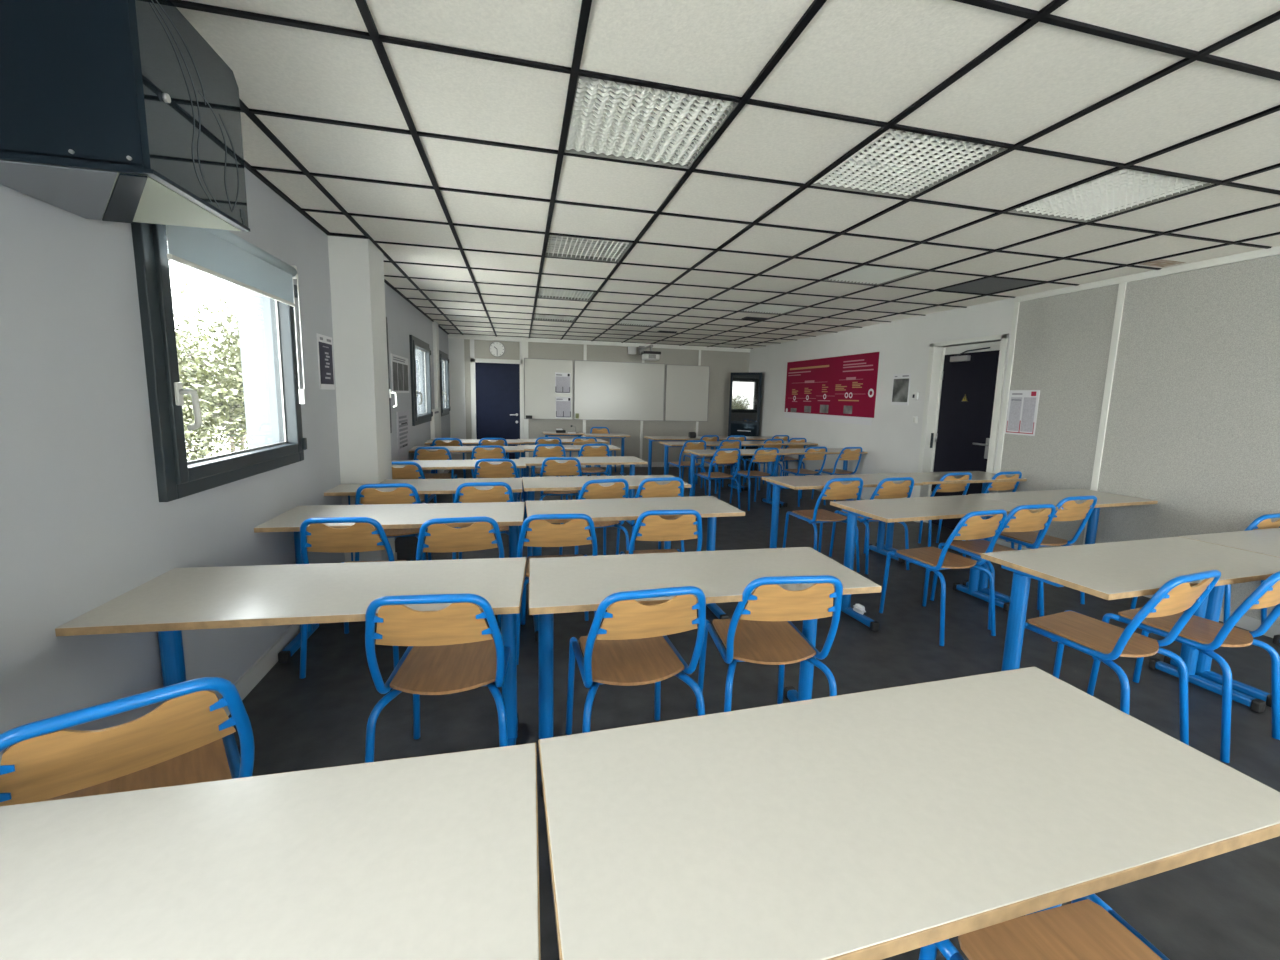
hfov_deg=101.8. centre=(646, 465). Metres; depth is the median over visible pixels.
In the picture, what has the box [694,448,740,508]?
chair
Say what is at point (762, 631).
chair
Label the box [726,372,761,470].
door
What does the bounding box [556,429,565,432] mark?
device
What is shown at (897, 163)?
ceiling light
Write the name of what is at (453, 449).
table
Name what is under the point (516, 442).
table
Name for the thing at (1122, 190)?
ceiling light
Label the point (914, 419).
light switch
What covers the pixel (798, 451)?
table
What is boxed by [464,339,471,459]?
trim
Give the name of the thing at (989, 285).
grille panel
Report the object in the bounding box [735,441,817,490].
table
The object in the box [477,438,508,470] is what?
chair
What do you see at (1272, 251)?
trim
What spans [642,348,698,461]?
wall panel
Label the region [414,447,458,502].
chair
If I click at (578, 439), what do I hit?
chair
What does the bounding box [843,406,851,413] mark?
photograph
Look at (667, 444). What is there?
table
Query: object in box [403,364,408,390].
photograph
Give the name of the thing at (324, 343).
poster
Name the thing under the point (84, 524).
wall
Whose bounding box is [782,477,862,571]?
chair
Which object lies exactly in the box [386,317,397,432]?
window
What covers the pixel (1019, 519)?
chair
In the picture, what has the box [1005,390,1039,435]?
notice
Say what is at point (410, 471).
chair
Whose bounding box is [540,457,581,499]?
chair
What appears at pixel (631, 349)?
junction box
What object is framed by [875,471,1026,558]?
table
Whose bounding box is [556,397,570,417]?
printed sheet
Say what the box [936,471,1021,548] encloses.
chair
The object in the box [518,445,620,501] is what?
table
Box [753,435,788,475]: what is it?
chair
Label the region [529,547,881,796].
table
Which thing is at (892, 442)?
wall
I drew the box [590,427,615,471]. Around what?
chair
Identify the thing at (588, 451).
chair
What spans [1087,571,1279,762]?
chair
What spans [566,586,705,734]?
chair
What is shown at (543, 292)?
ceiling light
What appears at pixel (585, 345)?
trim
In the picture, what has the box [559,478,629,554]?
chair
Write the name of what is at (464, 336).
trim
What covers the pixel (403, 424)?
notice
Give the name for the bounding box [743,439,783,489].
chair
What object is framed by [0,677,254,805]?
chair
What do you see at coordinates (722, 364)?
wall panel
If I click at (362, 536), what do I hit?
chair
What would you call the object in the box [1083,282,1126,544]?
trim
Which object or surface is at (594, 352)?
wall panel
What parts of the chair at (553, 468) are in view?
seat, backrest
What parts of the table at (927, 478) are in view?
leg, leg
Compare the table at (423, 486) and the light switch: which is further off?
the light switch
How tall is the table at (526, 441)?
0.757 m
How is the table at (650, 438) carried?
on the floor
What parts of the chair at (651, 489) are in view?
leg, frame, backrest, leg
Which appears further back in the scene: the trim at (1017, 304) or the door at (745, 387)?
the door at (745, 387)
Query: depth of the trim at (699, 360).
10.79 m
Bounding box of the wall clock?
[489,341,504,356]
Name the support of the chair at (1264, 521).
on the floor
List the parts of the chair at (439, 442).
backrest, frame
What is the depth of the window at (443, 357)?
9.25 m
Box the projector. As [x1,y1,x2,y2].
[638,345,660,360]
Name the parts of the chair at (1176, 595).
leg, seat, leg, frame, leg, backrest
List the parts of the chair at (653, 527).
seat, backrest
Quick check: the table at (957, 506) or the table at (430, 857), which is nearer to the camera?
the table at (430, 857)
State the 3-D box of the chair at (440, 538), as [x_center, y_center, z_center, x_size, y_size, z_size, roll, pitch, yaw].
[-1.016,0.629,2.877,0.470,0.830,0.564,-1,8,-18]
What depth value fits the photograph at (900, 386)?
6.66 m
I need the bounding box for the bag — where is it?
[688,432,695,437]
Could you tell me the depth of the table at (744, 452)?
6.86 m
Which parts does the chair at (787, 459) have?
seat, frame, backrest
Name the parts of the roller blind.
bead chain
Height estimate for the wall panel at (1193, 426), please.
2.450 m
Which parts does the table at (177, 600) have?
leg, leg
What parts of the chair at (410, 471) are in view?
backrest, seat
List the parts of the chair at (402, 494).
leg, frame, backrest, seat, leg, leg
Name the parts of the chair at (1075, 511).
seat, leg, frame, backrest, leg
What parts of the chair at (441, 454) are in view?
backrest, frame, seat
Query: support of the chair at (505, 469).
on the floor
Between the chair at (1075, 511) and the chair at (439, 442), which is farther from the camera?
the chair at (439, 442)
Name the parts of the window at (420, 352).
handle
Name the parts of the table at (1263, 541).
leg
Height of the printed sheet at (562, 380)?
0.400 m
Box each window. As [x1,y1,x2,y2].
[131,222,306,501]
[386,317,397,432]
[409,335,432,425]
[439,350,449,415]
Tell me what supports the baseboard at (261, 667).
attached to the wall at (84, 524)
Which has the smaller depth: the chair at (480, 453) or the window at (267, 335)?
the window at (267, 335)
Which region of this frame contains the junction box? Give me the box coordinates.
[628,346,635,353]
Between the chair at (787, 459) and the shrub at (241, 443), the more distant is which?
the shrub at (241, 443)
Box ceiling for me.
[176,0,1279,348]
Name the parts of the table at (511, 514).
leg, leg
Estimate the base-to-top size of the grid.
0.020 m
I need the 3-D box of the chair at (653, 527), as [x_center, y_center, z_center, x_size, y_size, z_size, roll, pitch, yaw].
[0.069,0.617,3.178,0.470,0.830,0.564,0,8,-12]
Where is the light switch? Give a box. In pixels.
[912,417,917,422]
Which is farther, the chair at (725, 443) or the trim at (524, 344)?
the trim at (524, 344)
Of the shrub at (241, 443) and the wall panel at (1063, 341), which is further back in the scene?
the shrub at (241, 443)
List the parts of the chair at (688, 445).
seat, frame, leg, backrest, leg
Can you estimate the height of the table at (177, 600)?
0.757 m
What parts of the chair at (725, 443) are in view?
leg, leg, frame, backrest, leg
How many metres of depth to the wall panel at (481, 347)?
9.83 m
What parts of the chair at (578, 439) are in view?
frame, backrest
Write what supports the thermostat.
attached to the wall at (892, 442)
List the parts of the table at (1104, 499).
leg, leg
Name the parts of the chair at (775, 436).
frame, backrest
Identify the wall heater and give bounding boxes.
[430,409,438,438]
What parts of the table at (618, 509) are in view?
leg, leg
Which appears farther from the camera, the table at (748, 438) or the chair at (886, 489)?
the table at (748, 438)
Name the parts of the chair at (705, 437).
leg, leg, frame, backrest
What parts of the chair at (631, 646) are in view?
leg, leg, seat, frame, backrest, leg, leg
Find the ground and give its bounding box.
[185,432,247,460]
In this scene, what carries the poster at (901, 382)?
attached to the wall at (892, 442)
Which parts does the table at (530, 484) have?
leg, leg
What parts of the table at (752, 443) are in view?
leg, leg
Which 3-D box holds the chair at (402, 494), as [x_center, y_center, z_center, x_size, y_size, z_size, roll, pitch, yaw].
[-1.817,0.492,3.758,0.470,0.830,0.564,-1,8,-17]
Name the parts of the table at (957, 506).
leg, leg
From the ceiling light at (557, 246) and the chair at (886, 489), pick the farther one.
the chair at (886, 489)
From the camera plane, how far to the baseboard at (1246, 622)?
3.49 m
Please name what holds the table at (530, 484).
on the floor
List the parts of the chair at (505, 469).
frame, backrest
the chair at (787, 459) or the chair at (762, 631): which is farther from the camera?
the chair at (787, 459)
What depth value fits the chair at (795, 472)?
7.18 m
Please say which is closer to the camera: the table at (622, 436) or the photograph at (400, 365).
the photograph at (400, 365)
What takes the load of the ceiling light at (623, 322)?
attached to the ceiling
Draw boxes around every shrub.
[175,289,247,457]
[175,325,246,456]
[175,326,245,454]
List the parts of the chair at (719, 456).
leg, leg, seat, frame, leg, backrest, leg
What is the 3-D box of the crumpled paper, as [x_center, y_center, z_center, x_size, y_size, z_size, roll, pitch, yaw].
[1.410,0.946,3.461,0.066,0.063,0.098,-4,9,-37]
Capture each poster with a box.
[317,333,334,389]
[391,353,409,392]
[784,352,878,424]
[891,373,910,404]
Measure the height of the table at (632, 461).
0.757 m
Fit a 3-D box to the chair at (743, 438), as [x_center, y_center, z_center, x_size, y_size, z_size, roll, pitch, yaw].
[1.446,-0.145,9.167,0.470,0.830,0.564,-1,8,-19]
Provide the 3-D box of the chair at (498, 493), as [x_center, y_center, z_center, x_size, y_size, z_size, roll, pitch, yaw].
[-1.212,0.487,3.905,0.470,0.830,0.564,-1,8,-17]
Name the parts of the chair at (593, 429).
backrest, frame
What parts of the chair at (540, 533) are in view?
leg, leg, seat, frame, backrest, leg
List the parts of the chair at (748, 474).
leg, leg, seat, leg, frame, backrest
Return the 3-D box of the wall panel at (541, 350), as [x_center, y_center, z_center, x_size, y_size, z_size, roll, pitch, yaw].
[-1.784,-1.227,10.222,1.060,2.340,0.012,0,8,-14]
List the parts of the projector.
wall arm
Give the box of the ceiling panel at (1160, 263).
[1140,259,1185,266]
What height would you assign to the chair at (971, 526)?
0.830 m
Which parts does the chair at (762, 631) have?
leg, leg, seat, frame, leg, backrest, leg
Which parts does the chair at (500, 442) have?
backrest, frame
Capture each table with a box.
[0,743,540,959]
[55,557,526,745]
[254,502,524,662]
[324,478,521,560]
[392,459,525,538]
[409,446,523,474]
[425,439,523,494]
[518,439,608,467]
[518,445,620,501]
[519,456,647,534]
[522,475,690,557]
[525,496,744,640]
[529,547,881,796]
[538,666,1279,959]
[543,431,584,472]
[583,433,630,475]
[644,436,724,474]
[659,441,749,490]
[684,449,790,507]
[714,436,780,480]
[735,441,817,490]
[762,474,922,562]
[771,448,867,506]
[830,495,1040,630]
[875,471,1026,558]
[963,489,1157,602]
[981,537,1279,712]
[1164,528,1279,706]
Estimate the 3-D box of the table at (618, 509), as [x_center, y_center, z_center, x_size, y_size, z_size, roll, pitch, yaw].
[-0.100,0.630,3.341,1.305,0.757,0.530,-1,8,-15]
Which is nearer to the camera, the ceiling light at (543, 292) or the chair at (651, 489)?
the chair at (651, 489)
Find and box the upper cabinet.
[0,0,249,231]
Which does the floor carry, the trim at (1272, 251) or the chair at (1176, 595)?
the chair at (1176, 595)
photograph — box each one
[393,362,397,390]
[398,363,403,390]
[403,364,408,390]
[804,406,810,412]
[820,405,828,412]
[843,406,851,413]
[892,378,908,401]
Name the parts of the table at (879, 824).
leg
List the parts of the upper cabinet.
underside plate, underside panel, glass, rail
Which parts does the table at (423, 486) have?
leg, leg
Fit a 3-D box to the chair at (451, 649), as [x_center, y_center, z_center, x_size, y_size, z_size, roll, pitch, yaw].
[-0.718,0.767,1.898,0.470,0.830,0.564,0,8,-9]
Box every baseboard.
[219,469,450,715]
[529,462,709,467]
[757,466,1279,637]
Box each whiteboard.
[524,358,572,419]
[574,360,664,420]
[665,364,709,421]
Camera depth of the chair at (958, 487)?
4.81 m
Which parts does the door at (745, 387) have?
panel, glass panel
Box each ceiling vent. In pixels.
[657,331,676,332]
[742,317,767,320]
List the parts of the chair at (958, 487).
leg, leg, frame, backrest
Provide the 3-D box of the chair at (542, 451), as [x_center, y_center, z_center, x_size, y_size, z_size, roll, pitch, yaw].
[-1.286,0.102,6.789,0.470,0.830,0.564,-1,8,-15]
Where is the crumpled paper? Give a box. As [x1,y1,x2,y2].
[853,603,865,614]
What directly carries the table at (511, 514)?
on the floor
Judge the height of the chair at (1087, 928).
0.830 m
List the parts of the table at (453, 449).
leg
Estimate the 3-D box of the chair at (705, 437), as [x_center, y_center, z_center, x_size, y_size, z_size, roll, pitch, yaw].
[0.941,-0.141,9.039,0.470,0.830,0.564,-3,9,-28]
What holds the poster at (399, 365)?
attached to the wall at (84, 524)
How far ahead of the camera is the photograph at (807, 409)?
8.82 m
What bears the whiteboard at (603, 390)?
attached to the wall at (455, 345)
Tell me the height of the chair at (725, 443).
0.830 m
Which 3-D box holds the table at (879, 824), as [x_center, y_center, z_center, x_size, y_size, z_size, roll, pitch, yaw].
[0.467,0.951,1.032,1.305,0.757,0.517,-1,8,-15]
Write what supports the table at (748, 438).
on the floor
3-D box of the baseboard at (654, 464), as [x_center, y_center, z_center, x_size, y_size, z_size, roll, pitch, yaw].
[-0.168,-0.030,10.782,4.710,0.100,0.015,0,8,-14]
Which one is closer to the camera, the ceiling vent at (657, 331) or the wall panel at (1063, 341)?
the wall panel at (1063, 341)
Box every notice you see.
[396,410,409,454]
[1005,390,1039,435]
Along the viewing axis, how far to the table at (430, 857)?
0.75 m
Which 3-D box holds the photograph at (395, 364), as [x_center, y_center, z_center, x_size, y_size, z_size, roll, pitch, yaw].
[-2.653,-0.945,5.489,0.001,0.296,0.206,0,8,-14]
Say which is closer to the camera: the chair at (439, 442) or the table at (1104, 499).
the table at (1104, 499)
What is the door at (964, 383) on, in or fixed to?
in the wall at (892, 442)
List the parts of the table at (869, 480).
leg, leg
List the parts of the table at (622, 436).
leg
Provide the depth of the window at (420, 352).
7.35 m
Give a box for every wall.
[0,167,450,763]
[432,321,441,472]
[448,338,521,459]
[749,298,1013,499]
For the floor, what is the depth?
2.61 m
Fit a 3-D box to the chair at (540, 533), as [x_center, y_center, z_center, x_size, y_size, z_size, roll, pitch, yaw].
[-0.522,0.624,3.012,0.470,0.830,0.564,0,8,-12]
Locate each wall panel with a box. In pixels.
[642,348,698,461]
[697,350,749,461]
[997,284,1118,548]
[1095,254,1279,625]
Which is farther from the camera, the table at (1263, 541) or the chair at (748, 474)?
the chair at (748, 474)
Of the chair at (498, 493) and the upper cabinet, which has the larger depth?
the chair at (498, 493)
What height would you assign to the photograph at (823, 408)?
0.130 m
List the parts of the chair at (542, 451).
seat, frame, backrest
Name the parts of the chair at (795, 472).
leg, seat, frame, backrest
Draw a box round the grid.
[170,0,1279,348]
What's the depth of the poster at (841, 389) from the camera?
8.06 m
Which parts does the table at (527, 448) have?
leg, leg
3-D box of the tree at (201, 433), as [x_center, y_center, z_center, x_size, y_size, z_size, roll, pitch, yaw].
[-8.299,-1.266,8.703,3.475,4.294,3.006,7,10,37]
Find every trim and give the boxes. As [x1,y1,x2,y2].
[448,334,749,351]
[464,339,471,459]
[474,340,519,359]
[522,341,528,456]
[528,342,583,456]
[583,344,586,466]
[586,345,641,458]
[640,360,643,466]
[695,350,700,462]
[993,302,1019,492]
[1014,246,1279,302]
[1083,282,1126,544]
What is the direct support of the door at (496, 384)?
in the wall at (455, 345)
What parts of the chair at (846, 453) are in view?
seat, frame, backrest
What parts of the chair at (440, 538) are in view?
frame, backrest, leg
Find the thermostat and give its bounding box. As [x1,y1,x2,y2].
[912,393,918,399]
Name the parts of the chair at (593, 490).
leg, seat, frame, backrest, leg, leg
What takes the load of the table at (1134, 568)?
on the floor
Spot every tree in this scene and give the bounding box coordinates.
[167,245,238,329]
[172,280,247,460]
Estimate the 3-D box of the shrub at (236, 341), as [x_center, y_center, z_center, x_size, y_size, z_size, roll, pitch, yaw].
[-9.046,-1.553,10.278,4.426,4.410,3.654,-6,11,-44]
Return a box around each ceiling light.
[533,314,576,321]
[537,288,595,300]
[545,235,632,262]
[564,75,737,168]
[616,320,660,326]
[740,304,804,313]
[810,129,1006,198]
[823,265,924,284]
[1008,168,1212,222]
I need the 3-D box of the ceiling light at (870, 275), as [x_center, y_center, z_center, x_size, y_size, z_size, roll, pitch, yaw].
[1.892,-1.644,4.369,0.582,0.092,0.582,0,8,-14]
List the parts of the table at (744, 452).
leg, leg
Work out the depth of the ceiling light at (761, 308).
6.15 m
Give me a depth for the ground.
18.69 m
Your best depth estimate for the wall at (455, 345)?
9.77 m
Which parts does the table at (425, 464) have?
leg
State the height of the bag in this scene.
0.100 m
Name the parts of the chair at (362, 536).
leg, leg, backrest, frame, seat, leg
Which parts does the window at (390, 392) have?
sash, handle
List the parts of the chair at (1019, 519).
leg, seat, leg, frame, backrest, leg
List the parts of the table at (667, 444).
leg, leg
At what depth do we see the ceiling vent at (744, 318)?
6.78 m
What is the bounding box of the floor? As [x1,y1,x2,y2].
[228,466,1279,959]
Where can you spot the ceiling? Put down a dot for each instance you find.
(867, 59)
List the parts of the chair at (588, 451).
seat, frame, backrest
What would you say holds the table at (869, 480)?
on the floor
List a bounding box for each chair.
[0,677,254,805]
[299,517,412,678]
[355,483,431,560]
[365,593,517,762]
[392,462,436,503]
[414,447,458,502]
[416,516,503,626]
[431,438,465,478]
[452,482,513,559]
[471,445,506,477]
[473,459,520,536]
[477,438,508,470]
[516,514,599,664]
[531,437,561,476]
[532,444,567,499]
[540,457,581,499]
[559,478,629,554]
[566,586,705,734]
[570,437,597,475]
[570,444,609,499]
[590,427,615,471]
[616,477,683,554]
[619,509,701,554]
[668,440,706,494]
[682,435,718,483]
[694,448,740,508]
[696,575,842,711]
[700,440,740,493]
[710,435,745,482]
[730,448,778,510]
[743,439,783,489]
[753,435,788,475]
[766,438,806,481]
[780,447,826,506]
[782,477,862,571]
[811,447,862,500]
[829,477,913,573]
[879,509,1006,645]
[918,472,971,556]
[919,894,1169,959]
[930,504,1055,629]
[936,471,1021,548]
[999,496,1096,609]
[1025,570,1220,744]
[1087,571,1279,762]
[1130,513,1279,623]
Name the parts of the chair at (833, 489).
leg, leg, seat, leg, frame, backrest, leg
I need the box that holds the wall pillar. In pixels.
[328,236,394,561]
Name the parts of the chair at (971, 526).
leg, leg, seat, leg, frame, backrest, leg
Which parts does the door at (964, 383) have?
strike plate, closer arm, handle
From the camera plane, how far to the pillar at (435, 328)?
8.02 m
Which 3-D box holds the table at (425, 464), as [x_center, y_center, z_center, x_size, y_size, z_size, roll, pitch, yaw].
[-1.878,0.346,5.136,1.305,0.757,0.530,-1,8,-18]
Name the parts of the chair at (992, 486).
leg, frame, backrest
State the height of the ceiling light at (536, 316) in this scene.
0.092 m
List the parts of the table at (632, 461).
leg, leg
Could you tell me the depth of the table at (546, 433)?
9.42 m
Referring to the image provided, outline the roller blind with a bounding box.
[166,225,304,403]
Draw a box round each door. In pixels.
[471,358,522,459]
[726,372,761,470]
[914,334,1008,529]
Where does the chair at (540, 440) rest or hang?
on the floor
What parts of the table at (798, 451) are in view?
leg, leg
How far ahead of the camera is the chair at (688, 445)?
7.71 m
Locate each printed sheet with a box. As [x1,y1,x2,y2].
[555,372,570,393]
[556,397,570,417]
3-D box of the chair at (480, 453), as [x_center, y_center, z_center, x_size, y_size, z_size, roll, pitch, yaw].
[-1.938,0.133,6.432,0.470,0.830,0.564,-1,8,-15]
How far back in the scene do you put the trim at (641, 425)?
10.71 m
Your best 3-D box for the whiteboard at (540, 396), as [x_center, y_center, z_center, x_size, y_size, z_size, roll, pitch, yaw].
[-1.909,-1.491,10.125,0.935,1.165,0.024,0,8,-14]
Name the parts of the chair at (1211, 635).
leg, leg, seat, frame, leg, backrest, leg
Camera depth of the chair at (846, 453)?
7.27 m
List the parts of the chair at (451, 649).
leg, leg, backrest, frame, seat, leg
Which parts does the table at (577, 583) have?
leg, leg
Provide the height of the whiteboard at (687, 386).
1.155 m
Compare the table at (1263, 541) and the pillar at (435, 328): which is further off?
the pillar at (435, 328)
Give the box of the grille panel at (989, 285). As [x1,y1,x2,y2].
[942,278,1040,293]
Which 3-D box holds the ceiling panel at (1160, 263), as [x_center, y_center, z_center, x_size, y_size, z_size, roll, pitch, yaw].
[3.761,-1.480,3.799,0.240,0.002,0.140,0,8,-14]
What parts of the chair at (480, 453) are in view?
backrest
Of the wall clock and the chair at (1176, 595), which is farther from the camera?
the wall clock
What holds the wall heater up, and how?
attached to the wall at (84, 524)
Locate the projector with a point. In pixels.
(651, 355)
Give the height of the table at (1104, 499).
0.757 m
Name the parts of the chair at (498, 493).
frame, backrest, seat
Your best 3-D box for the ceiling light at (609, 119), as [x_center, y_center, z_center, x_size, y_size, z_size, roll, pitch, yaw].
[-0.016,-1.386,2.068,0.582,0.092,0.582,0,8,-14]
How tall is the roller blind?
0.755 m
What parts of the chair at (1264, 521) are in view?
leg, leg, frame, leg, backrest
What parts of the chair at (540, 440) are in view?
frame, backrest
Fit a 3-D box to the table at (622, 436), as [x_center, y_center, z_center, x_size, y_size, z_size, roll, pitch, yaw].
[-0.735,-0.188,9.368,0.780,0.757,0.512,0,8,-14]
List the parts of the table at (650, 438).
leg, rail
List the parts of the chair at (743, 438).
frame, backrest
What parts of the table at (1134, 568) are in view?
leg, leg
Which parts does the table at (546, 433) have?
rail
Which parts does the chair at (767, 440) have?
leg, leg, frame, backrest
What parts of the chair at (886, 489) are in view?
leg, leg, leg, frame, backrest, leg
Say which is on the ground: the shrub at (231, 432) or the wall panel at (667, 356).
the shrub at (231, 432)

